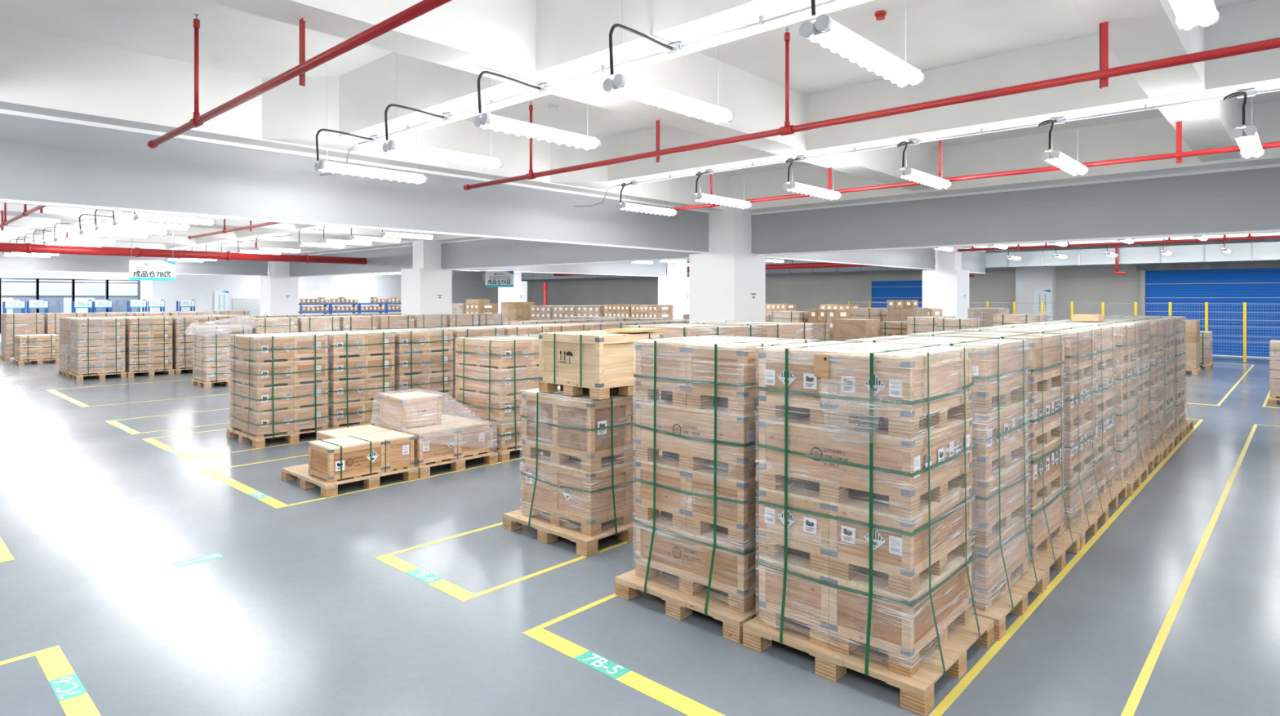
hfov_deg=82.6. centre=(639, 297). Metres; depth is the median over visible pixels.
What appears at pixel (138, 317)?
wrapping
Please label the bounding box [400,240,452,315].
column
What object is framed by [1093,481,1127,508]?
wooden pallet
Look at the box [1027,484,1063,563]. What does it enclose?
wooden crate
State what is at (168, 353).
wooden crate
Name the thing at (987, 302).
fence post
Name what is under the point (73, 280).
window
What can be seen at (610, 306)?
cardboard box
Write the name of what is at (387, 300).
cardboard box
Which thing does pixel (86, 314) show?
wooden crate
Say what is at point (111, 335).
wooden crate
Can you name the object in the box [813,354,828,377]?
paper note
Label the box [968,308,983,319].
cardboard box
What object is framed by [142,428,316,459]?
tape
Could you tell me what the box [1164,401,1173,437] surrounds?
wooden crate
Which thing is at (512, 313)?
cardboard box
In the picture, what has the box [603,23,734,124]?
lamp
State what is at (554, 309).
cardboard box
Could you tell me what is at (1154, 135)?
beam
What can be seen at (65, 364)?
wooden crate
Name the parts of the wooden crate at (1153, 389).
lid, panel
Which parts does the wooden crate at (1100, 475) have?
lid, panel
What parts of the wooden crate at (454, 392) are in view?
panel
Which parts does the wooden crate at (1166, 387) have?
panel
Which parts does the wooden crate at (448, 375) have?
panel, lid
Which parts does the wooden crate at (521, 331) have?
lid, panel, frame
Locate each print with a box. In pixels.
[135,263,168,271]
[488,273,509,279]
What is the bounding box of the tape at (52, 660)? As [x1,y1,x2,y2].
[0,645,101,715]
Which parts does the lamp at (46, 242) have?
power cord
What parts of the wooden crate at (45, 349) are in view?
panel, lid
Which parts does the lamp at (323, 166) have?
power cord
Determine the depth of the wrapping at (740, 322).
10.19 m
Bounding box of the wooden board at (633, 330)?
[604,327,663,333]
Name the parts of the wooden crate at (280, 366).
panel, lid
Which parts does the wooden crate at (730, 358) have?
panel, frame, lid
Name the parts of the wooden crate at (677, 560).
lid, panel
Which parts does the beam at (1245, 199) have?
rail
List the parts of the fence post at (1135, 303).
mesh panel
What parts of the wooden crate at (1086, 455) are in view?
lid, panel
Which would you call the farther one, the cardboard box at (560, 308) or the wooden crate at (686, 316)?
the cardboard box at (560, 308)
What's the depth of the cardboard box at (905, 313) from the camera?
24.17 m
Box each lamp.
[2,241,50,257]
[8,239,58,255]
[24,233,51,243]
[33,230,61,243]
[43,226,102,247]
[53,222,115,244]
[79,213,149,238]
[94,209,168,234]
[112,210,191,230]
[133,212,215,225]
[165,248,204,262]
[177,246,217,261]
[237,237,280,254]
[255,235,300,252]
[297,228,345,248]
[314,128,427,183]
[322,226,371,245]
[349,227,400,242]
[361,273,381,275]
[380,230,432,239]
[382,103,502,168]
[474,71,601,150]
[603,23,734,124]
[616,178,677,215]
[629,261,653,263]
[657,259,681,262]
[673,262,688,265]
[691,168,752,208]
[765,258,783,262]
[782,157,842,199]
[799,0,924,87]
[895,136,951,189]
[932,247,953,251]
[987,244,1007,248]
[1005,245,1021,259]
[1037,119,1088,175]
[1048,241,1067,246]
[1053,247,1066,258]
[1104,240,1117,257]
[1116,239,1133,243]
[1160,238,1171,254]
[1168,0,1219,30]
[1193,235,1207,240]
[1220,242,1231,253]
[1222,91,1263,158]
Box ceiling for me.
[0,0,1279,176]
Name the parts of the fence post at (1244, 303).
mesh panel, post, mesh panel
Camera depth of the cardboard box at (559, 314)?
33.30 m
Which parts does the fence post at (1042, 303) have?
mesh panel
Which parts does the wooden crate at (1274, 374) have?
panel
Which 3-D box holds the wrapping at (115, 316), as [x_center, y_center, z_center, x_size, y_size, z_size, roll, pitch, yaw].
[-17.259,1.509,24.824,1.341,1.744,1.261,0,0,43]
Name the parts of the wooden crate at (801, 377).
panel, frame, lid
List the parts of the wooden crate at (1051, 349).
lid, frame, panel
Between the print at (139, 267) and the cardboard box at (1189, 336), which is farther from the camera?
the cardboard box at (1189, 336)
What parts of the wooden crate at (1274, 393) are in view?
panel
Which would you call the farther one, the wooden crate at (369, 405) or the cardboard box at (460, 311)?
the cardboard box at (460, 311)
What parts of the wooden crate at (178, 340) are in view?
lid, panel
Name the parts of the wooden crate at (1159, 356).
lid, panel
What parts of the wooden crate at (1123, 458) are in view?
panel, lid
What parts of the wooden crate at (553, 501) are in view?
lid, panel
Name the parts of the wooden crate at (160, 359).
lid, panel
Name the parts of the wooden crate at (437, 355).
lid, panel, frame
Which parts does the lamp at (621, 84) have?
power cord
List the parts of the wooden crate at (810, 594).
panel, lid, frame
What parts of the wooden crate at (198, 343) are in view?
panel, lid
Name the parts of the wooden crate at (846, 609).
lid, panel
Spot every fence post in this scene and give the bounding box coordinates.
[986,301,989,307]
[1013,301,1016,314]
[1041,302,1044,315]
[1071,302,1073,319]
[1102,302,1104,314]
[1134,302,1137,315]
[1168,302,1172,315]
[1204,302,1208,331]
[1241,302,1246,362]
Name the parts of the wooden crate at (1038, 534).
lid, panel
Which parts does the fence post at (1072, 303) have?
mesh panel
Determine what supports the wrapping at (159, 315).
on the wooden pallet
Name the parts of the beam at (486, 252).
rail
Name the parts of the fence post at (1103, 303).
mesh panel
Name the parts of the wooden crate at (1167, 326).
lid, frame, panel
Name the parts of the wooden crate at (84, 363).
panel, lid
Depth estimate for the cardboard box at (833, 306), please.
32.73 m
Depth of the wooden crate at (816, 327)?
18.37 m
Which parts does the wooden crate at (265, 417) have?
panel, lid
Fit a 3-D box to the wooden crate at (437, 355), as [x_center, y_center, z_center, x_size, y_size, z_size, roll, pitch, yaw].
[-4.502,1.305,15.156,1.273,0.414,0.591,0,0,43]
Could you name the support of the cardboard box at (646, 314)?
on the cardboard box
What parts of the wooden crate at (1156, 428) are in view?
lid, panel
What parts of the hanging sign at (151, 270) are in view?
panel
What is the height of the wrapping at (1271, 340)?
1.354 m
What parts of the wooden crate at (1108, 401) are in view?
lid, panel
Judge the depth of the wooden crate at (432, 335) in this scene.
14.73 m
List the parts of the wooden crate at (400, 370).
lid, panel, frame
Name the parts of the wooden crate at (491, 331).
lid, panel, frame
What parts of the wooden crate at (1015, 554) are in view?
panel, lid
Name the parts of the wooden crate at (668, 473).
panel, lid, frame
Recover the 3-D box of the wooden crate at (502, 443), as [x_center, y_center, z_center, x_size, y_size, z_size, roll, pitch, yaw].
[-2.380,2.137,11.773,1.263,0.414,0.561,0,0,43]
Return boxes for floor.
[0,342,1279,715]
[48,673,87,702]
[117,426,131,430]
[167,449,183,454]
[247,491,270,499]
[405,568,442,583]
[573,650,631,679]
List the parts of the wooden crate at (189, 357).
lid, panel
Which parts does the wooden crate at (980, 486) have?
panel, lid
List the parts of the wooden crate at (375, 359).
lid, frame, panel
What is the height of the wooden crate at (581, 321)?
0.408 m
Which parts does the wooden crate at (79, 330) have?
panel, lid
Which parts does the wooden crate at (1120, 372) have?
panel, lid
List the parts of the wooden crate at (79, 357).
panel, lid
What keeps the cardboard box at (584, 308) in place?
on the cardboard box
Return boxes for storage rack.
[126,299,146,311]
[147,299,164,311]
[176,299,195,311]
[297,302,330,314]
[325,302,359,314]
[354,302,386,313]
[381,302,400,313]
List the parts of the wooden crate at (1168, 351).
panel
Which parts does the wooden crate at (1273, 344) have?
panel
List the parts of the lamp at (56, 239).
power cord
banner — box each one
[213,290,228,311]
[1034,289,1050,316]
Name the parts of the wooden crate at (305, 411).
panel, lid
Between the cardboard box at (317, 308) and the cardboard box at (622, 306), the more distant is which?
the cardboard box at (317, 308)
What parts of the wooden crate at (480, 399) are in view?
lid, panel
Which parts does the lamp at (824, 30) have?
power cord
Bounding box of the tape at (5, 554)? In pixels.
[0,537,14,562]
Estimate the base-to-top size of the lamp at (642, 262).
0.580 m
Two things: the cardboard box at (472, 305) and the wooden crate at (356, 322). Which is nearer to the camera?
the wooden crate at (356, 322)
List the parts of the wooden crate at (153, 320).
lid, frame, panel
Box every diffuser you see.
[4,253,50,257]
[11,252,58,255]
[45,241,102,247]
[57,239,115,244]
[82,231,146,238]
[98,226,166,234]
[116,222,187,230]
[137,215,213,225]
[168,259,204,262]
[181,257,217,261]
[239,250,280,254]
[259,248,300,252]
[302,243,345,248]
[320,163,423,183]
[324,240,371,245]
[352,236,399,242]
[383,233,432,239]
[390,143,498,168]
[482,116,596,150]
[612,79,729,124]
[621,204,675,215]
[662,260,681,262]
[675,263,688,265]
[696,195,750,208]
[787,183,839,199]
[809,22,919,87]
[901,170,949,189]
[1008,256,1021,259]
[1045,153,1086,175]
[1052,242,1067,246]
[1056,254,1066,258]
[1106,253,1117,257]
[1235,133,1262,158]
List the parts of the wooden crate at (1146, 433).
panel, lid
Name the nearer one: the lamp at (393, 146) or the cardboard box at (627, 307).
the lamp at (393, 146)
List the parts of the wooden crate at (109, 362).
panel, lid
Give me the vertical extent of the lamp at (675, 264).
0.580 m
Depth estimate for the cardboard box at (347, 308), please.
50.96 m
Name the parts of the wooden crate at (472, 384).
panel, lid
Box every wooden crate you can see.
[1,313,44,335]
[1,333,30,356]
[14,335,39,348]
[14,346,39,360]
[40,334,58,347]
[40,346,58,359]
[43,312,83,333]
[44,333,60,353]
[59,343,70,371]
[60,317,88,345]
[70,318,102,333]
[70,332,102,347]
[70,346,102,361]
[70,359,102,375]
[80,312,92,316]
[92,313,133,316]
[97,318,124,333]
[102,331,124,346]
[102,344,124,359]
[102,358,124,373]
[124,317,151,332]
[124,330,151,345]
[124,343,151,358]
[124,356,151,372]
[128,312,168,315]
[145,317,172,331]
[151,329,172,344]
[151,342,172,357]
[151,355,172,370]
[167,329,193,343]
[168,311,202,315]
[171,316,196,330]
[172,342,193,355]
[172,354,193,368]
[191,316,216,329]
[193,326,229,341]
[193,339,229,355]
[193,352,229,368]
[193,365,229,382]
[201,311,219,315]
[214,311,248,315]
[215,316,238,324]
[229,325,252,340]
[230,335,293,363]
[230,381,293,413]
[230,404,293,437]
[231,358,293,387]
[235,315,256,324]
[241,318,277,333]
[257,315,293,317]
[277,317,297,333]
[284,356,328,385]
[284,380,328,408]
[288,315,328,316]
[290,316,339,333]
[291,334,328,360]
[293,403,328,432]
[308,434,385,483]
[314,333,364,358]
[315,355,364,381]
[315,424,391,440]
[327,400,364,427]
[328,314,361,316]
[328,377,364,404]
[333,316,377,330]
[354,353,394,378]
[356,374,394,400]
[360,332,394,356]
[361,313,392,315]
[364,397,380,423]
[364,430,414,472]
[370,315,413,329]
[374,422,431,431]
[378,330,426,354]
[380,391,441,430]
[381,351,426,375]
[386,372,426,393]
[396,424,457,466]
[408,315,447,328]
[413,349,453,373]
[425,330,453,352]
[426,369,453,393]
[431,328,481,350]
[431,390,453,412]
[438,348,455,370]
[439,418,493,458]
[441,413,467,422]
[444,368,455,391]
[445,314,477,327]
[453,388,455,410]
[455,338,531,368]
[455,363,530,396]
[455,389,521,423]
[455,414,521,450]
[475,328,504,336]
[477,313,506,326]
[482,326,528,335]
[503,321,560,324]
[521,338,538,366]
[521,391,662,471]
[521,452,635,536]
[527,324,590,332]
[527,326,549,334]
[530,364,558,389]
[538,329,663,399]
[545,320,592,324]
[559,316,595,319]
[581,319,622,322]
[585,324,626,330]
[587,317,626,319]
[612,322,659,326]
[620,318,667,321]
[624,326,675,332]
[635,341,713,406]
[635,396,759,480]
[635,453,686,530]
[635,510,759,613]
[657,321,688,324]
[662,326,759,337]
[684,314,688,319]
[685,341,812,414]
[685,466,759,546]
[750,324,811,342]
[758,348,860,426]
[758,417,972,517]
[758,476,829,574]
[758,546,829,648]
[765,311,808,322]
[765,315,773,321]
[812,324,828,342]
[828,349,972,438]
[828,484,972,597]
[828,552,972,677]
[842,307,888,322]
[853,340,924,344]
[880,321,907,335]
[880,333,894,336]
[907,316,946,332]
[907,331,931,335]
[917,334,1064,395]
[920,341,1028,413]
[937,318,978,331]
[971,399,1028,479]
[971,456,1028,545]
[971,514,1028,611]
[974,330,1021,332]
[994,314,1046,327]
[1001,326,1048,328]
[1021,331,1093,382]
[1027,385,1063,451]
[1027,435,1063,507]
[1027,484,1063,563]
[1044,324,1136,365]
[1063,374,1093,431]
[1063,418,1093,479]
[1063,463,1093,528]
[1065,327,1114,373]
[1093,366,1114,415]
[1093,405,1114,457]
[1093,445,1114,501]
[1107,322,1148,359]
[1114,360,1136,404]
[1114,395,1136,442]
[1114,431,1136,480]
[1133,318,1173,348]
[1136,354,1149,393]
[1136,386,1149,427]
[1136,419,1149,462]
[1145,320,1164,353]
[1146,316,1184,345]
[1149,350,1164,385]
[1149,380,1164,417]
[1149,409,1164,448]
[1164,346,1173,378]
[1164,373,1173,407]
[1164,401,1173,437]
[1173,342,1185,373]
[1173,368,1185,399]
[1173,394,1185,426]
[1199,331,1212,343]
[1199,342,1212,354]
[1199,352,1212,364]
[1270,342,1279,360]
[1270,360,1279,379]
[1270,377,1279,397]
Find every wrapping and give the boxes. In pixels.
[0,312,44,355]
[13,333,59,361]
[43,312,76,343]
[59,316,111,370]
[69,317,125,376]
[91,312,130,316]
[115,315,155,317]
[125,316,173,373]
[134,311,163,315]
[159,315,195,317]
[166,311,200,315]
[172,315,217,369]
[187,311,220,315]
[192,324,253,382]
[196,314,234,316]
[214,315,254,324]
[218,310,249,315]
[229,332,328,438]
[242,316,298,333]
[251,314,292,317]
[284,314,328,316]
[285,315,340,332]
[308,329,395,427]
[324,313,359,315]
[329,315,378,330]
[365,314,414,328]
[371,328,453,414]
[404,314,447,328]
[431,326,500,405]
[437,313,478,326]
[453,335,538,451]
[474,312,504,325]
[478,324,546,335]
[502,320,555,324]
[520,333,559,385]
[520,386,635,535]
[525,323,584,331]
[543,319,588,323]
[558,315,600,319]
[564,321,621,329]
[574,318,616,322]
[591,316,631,319]
[597,320,657,324]
[622,317,665,320]
[622,322,759,337]
[632,334,817,615]
[634,320,685,323]
[662,319,688,320]
[688,320,813,341]
[755,340,980,677]
[768,310,808,322]
[800,322,829,342]
[844,306,888,322]
[848,334,1037,612]
[880,320,907,336]
[906,315,955,335]
[911,329,1073,564]
[937,317,979,330]
[960,326,1103,530]
[967,307,1008,327]
[992,323,1123,499]
[993,313,1046,324]
[1026,321,1145,482]
[1048,320,1157,464]
[1104,315,1181,435]
[1104,318,1171,450]
[1106,315,1191,428]
[1199,330,1213,365]
[1268,339,1279,390]
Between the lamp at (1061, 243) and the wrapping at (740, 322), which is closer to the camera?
the wrapping at (740, 322)
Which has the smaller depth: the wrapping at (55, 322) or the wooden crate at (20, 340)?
the wooden crate at (20, 340)
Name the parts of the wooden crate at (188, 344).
panel, lid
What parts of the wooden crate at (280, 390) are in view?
panel, lid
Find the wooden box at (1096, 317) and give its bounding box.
[1071,314,1104,321]
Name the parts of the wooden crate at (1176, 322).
lid, frame, panel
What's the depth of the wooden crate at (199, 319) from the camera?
24.50 m
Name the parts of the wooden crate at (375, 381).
lid, frame, panel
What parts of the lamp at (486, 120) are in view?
power cord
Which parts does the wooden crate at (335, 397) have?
panel, lid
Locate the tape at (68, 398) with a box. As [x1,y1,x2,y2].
[46,379,230,407]
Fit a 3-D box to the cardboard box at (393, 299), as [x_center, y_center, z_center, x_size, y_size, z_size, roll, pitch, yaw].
[-18.238,0.178,53.639,0.370,0.418,0.277,0,0,43]
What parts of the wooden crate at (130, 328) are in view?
panel, lid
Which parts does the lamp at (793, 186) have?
power cord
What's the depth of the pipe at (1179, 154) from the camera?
10.52 m
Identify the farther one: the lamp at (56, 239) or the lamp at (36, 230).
the lamp at (36, 230)
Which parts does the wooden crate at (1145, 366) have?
panel, lid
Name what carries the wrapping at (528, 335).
on the wooden pallet
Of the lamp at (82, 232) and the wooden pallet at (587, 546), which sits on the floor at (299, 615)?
the wooden pallet at (587, 546)
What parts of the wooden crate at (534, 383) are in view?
panel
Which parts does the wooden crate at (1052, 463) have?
lid, panel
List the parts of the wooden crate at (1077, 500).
lid, panel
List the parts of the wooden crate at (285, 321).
panel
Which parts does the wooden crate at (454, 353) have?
panel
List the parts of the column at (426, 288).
notice plate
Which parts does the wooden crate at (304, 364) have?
lid, panel, frame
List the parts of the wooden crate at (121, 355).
panel, lid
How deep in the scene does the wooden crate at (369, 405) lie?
13.67 m
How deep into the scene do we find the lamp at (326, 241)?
22.80 m
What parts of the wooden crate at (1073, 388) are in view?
lid, panel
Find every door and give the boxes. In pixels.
[871,280,922,308]
[1145,267,1279,357]
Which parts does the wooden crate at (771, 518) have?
panel, lid, frame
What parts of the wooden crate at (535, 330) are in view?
lid, panel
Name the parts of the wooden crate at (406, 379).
lid, panel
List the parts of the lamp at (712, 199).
power cord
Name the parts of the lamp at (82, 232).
power cord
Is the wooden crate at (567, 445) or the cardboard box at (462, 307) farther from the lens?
the cardboard box at (462, 307)
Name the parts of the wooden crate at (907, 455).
lid, panel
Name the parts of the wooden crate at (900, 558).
lid, panel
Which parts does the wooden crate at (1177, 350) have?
panel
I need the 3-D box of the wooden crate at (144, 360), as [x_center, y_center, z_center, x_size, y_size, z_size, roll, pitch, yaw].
[-16.276,2.135,23.520,1.183,0.418,0.581,0,0,43]
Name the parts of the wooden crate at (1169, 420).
panel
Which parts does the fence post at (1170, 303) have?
mesh panel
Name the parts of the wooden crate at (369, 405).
lid, panel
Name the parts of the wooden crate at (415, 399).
panel, lid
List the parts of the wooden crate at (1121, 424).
panel, lid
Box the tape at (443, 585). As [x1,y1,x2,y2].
[374,522,627,601]
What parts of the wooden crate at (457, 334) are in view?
lid, panel, frame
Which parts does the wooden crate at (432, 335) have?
lid, panel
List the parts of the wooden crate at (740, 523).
lid, panel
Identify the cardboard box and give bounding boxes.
[299,298,306,303]
[299,306,306,311]
[306,298,311,303]
[306,306,311,311]
[313,306,319,311]
[315,298,319,302]
[318,297,324,302]
[320,306,324,311]
[324,306,328,311]
[329,298,336,302]
[333,306,340,311]
[338,297,345,302]
[340,306,345,311]
[342,306,349,311]
[351,306,357,311]
[364,306,368,311]
[370,297,377,302]
[385,298,391,302]
[389,297,395,302]
[389,305,395,310]
[395,297,399,302]
[395,305,399,310]
[454,303,458,310]
[458,303,465,310]
[458,310,465,313]
[465,303,470,310]
[466,298,489,303]
[470,303,474,310]
[474,303,497,310]
[474,310,497,313]
[501,302,508,309]
[501,309,508,316]
[506,316,530,321]
[508,302,534,309]
[508,309,531,316]
[530,306,535,312]
[530,312,535,318]
[530,318,552,320]
[535,306,540,312]
[535,312,540,319]
[540,306,545,312]
[540,312,545,319]
[545,306,552,312]
[545,312,552,319]
[552,305,574,312]
[552,312,557,319]
[557,306,563,312]
[557,312,563,319]
[563,306,568,312]
[563,312,568,316]
[568,306,576,312]
[568,312,576,316]
[576,305,585,312]
[582,305,595,312]
[587,305,604,312]
[593,306,604,312]
[593,312,604,316]
[604,304,608,311]
[604,311,608,316]
[608,304,612,311]
[608,311,612,316]
[612,304,616,311]
[612,311,616,316]
[616,304,620,311]
[616,311,620,316]
[620,304,624,311]
[620,311,624,316]
[624,304,631,311]
[624,311,631,316]
[631,304,635,311]
[631,311,635,317]
[635,304,643,311]
[635,311,639,317]
[639,304,651,311]
[639,311,644,317]
[644,304,659,312]
[644,312,648,317]
[648,304,666,312]
[648,312,653,317]
[653,304,672,312]
[653,311,672,319]
[765,303,770,310]
[770,303,775,310]
[775,303,780,310]
[780,303,796,310]
[808,308,826,319]
[808,320,817,323]
[817,308,840,319]
[817,320,826,324]
[820,304,826,308]
[826,304,831,308]
[826,308,850,319]
[826,320,832,331]
[828,331,832,341]
[831,304,838,308]
[832,318,879,341]
[838,304,844,308]
[844,304,860,308]
[886,299,897,307]
[888,307,912,319]
[888,319,900,320]
[895,299,906,307]
[900,307,927,319]
[904,299,918,307]
[927,308,942,316]
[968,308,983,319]
[978,320,983,327]
[983,308,1008,320]
[983,320,994,327]
[1184,320,1199,331]
[1184,330,1199,342]
[1185,342,1199,369]
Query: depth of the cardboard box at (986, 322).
22.68 m
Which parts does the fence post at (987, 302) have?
mesh panel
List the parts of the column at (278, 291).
notice plate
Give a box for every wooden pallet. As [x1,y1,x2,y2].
[0,355,13,360]
[13,358,59,364]
[57,368,70,377]
[68,371,126,380]
[124,368,173,377]
[173,367,193,373]
[191,378,231,388]
[226,426,331,448]
[281,463,418,497]
[328,418,380,429]
[413,451,497,478]
[441,410,455,415]
[493,445,521,462]
[502,508,635,557]
[615,568,759,643]
[742,613,994,715]
[971,566,1047,640]
[1027,530,1079,585]
[1063,503,1108,549]
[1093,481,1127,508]
[1114,465,1148,496]
[1136,450,1159,470]
[1149,438,1173,461]
[1164,427,1183,447]
[1173,418,1193,437]
[1185,367,1201,374]
[1199,362,1213,368]
[1268,394,1279,404]
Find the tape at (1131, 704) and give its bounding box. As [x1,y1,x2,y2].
[1120,423,1279,715]
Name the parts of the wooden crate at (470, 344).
panel, lid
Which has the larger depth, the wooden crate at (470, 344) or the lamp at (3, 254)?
the lamp at (3, 254)
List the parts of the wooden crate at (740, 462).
lid, panel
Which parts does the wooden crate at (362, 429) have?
frame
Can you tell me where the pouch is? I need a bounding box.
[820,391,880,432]
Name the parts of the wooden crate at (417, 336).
lid, panel, frame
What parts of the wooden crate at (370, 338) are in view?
lid, panel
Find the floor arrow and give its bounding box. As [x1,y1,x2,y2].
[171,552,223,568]
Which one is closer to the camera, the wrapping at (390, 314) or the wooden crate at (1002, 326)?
the wooden crate at (1002, 326)
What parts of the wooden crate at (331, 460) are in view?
panel, lid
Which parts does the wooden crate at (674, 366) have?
panel, frame, lid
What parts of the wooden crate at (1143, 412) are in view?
panel, lid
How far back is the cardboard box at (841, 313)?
23.74 m
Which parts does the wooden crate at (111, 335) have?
panel, lid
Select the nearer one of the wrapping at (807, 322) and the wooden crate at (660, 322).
the wrapping at (807, 322)
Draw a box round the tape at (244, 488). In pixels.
[200,454,521,508]
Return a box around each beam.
[0,23,1018,252]
[16,0,871,243]
[165,0,1279,249]
[201,0,1142,247]
[262,75,338,146]
[284,100,1279,255]
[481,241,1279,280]
[550,137,608,186]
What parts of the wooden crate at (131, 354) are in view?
panel, lid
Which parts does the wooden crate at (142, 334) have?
panel, lid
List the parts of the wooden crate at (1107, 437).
lid, panel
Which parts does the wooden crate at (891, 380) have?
lid, panel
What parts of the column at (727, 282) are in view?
notice plate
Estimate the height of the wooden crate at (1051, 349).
0.490 m
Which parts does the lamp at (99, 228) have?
power cord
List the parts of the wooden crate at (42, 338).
panel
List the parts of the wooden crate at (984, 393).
lid, panel, frame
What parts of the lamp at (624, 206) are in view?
power cord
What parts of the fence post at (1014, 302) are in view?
mesh panel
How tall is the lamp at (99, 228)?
1.434 m
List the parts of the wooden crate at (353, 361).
lid, panel, frame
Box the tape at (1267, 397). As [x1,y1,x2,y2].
[1262,389,1279,408]
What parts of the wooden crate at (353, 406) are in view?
panel, lid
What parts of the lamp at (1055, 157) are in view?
power cord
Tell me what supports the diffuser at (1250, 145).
attached to the lamp at (1247, 139)
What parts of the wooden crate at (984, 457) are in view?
panel, lid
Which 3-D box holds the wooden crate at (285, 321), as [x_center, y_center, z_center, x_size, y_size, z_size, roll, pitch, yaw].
[-10.934,0.840,22.138,1.153,0.428,0.581,0,0,43]
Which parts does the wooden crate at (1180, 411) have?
panel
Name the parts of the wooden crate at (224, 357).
panel, lid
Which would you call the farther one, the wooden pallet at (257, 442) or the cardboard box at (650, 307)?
the cardboard box at (650, 307)
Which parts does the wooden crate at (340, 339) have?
lid, panel, frame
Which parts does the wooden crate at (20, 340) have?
panel, lid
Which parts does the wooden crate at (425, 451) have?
lid, panel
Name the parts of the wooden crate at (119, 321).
lid, panel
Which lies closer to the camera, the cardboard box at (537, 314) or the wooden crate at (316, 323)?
the wooden crate at (316, 323)
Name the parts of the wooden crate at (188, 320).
panel, lid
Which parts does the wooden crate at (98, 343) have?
panel, lid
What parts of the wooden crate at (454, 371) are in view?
panel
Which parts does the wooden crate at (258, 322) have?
panel, lid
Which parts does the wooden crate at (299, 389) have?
lid, panel, frame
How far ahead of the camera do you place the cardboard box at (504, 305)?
36.09 m
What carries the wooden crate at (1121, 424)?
on the wooden crate at (1123, 458)
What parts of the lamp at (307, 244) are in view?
power cord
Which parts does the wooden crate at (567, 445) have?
frame, panel, lid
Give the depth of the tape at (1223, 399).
19.57 m
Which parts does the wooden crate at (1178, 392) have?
panel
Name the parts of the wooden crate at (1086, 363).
lid, frame, panel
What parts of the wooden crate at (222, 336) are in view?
panel, lid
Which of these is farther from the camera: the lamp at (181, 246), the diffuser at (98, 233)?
the lamp at (181, 246)
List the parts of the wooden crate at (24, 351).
panel, lid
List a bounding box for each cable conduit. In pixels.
[27,222,95,243]
[114,212,133,217]
[184,234,293,250]
[316,227,348,231]
[320,142,358,175]
[358,0,838,144]
[573,185,617,206]
[617,87,1279,186]
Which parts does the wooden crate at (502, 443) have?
lid, panel, frame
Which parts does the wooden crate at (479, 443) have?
lid, frame, panel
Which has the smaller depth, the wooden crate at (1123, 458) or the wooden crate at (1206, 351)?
the wooden crate at (1123, 458)
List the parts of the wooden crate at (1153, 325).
lid, frame, panel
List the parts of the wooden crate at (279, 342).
panel, lid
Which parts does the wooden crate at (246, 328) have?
panel, lid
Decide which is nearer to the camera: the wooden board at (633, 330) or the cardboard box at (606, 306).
the wooden board at (633, 330)
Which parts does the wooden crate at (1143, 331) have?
lid, panel, frame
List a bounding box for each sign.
[2,299,25,314]
[26,299,48,313]
[71,299,92,312]
[92,299,112,312]
[128,212,175,280]
[484,268,514,287]
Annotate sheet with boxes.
[185,316,254,334]
[372,391,497,449]
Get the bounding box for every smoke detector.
[546,103,559,111]
[874,10,886,20]
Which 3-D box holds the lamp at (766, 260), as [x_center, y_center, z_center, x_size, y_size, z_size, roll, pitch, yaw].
[6.310,-1.968,34.398,0.210,0.580,1.509,0,0,43]
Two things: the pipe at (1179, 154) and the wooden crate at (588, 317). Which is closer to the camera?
the pipe at (1179, 154)
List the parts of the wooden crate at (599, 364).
panel, lid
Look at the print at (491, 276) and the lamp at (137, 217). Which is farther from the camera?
the print at (491, 276)
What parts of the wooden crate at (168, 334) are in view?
panel, lid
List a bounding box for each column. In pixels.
[260,261,297,315]
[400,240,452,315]
[497,271,527,313]
[657,258,688,319]
[688,204,765,324]
[922,246,968,318]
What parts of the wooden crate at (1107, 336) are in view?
lid, frame, panel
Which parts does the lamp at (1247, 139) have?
power cord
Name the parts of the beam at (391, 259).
rail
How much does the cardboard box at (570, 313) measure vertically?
0.298 m
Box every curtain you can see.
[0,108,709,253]
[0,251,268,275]
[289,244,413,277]
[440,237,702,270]
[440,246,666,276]
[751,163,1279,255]
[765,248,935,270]
[961,247,986,273]
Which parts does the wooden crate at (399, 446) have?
lid, frame, panel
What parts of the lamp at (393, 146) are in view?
power cord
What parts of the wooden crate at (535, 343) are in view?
lid, frame, panel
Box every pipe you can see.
[0,202,46,230]
[0,231,367,264]
[146,0,451,148]
[187,218,279,239]
[463,21,1279,190]
[543,282,546,305]
[553,257,935,275]
[667,121,1279,210]
[957,233,1279,252]
[1113,244,1125,274]
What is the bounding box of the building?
[0,284,151,331]
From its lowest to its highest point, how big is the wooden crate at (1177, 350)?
0.490 m
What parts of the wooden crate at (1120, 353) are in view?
lid, panel, frame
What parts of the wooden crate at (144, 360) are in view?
panel, lid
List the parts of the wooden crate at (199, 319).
panel, lid, frame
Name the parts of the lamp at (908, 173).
power cord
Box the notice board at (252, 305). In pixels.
[231,297,260,315]
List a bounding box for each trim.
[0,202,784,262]
[0,214,688,263]
[0,226,320,250]
[0,235,284,254]
[455,232,1261,271]
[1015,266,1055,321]
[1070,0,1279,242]
[1136,261,1279,271]
[1140,271,1145,315]
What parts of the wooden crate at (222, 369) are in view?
panel, lid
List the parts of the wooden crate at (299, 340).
lid, panel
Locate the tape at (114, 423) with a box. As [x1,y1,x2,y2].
[105,408,230,434]
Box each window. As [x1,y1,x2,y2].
[0,277,0,333]
[0,277,39,333]
[36,278,74,312]
[74,279,108,311]
[108,279,140,311]
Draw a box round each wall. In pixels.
[0,268,497,342]
[521,239,1279,319]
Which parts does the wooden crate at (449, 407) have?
lid, panel, frame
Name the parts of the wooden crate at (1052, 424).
lid, panel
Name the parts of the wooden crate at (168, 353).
lid, panel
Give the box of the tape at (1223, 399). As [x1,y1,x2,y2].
[1186,362,1253,405]

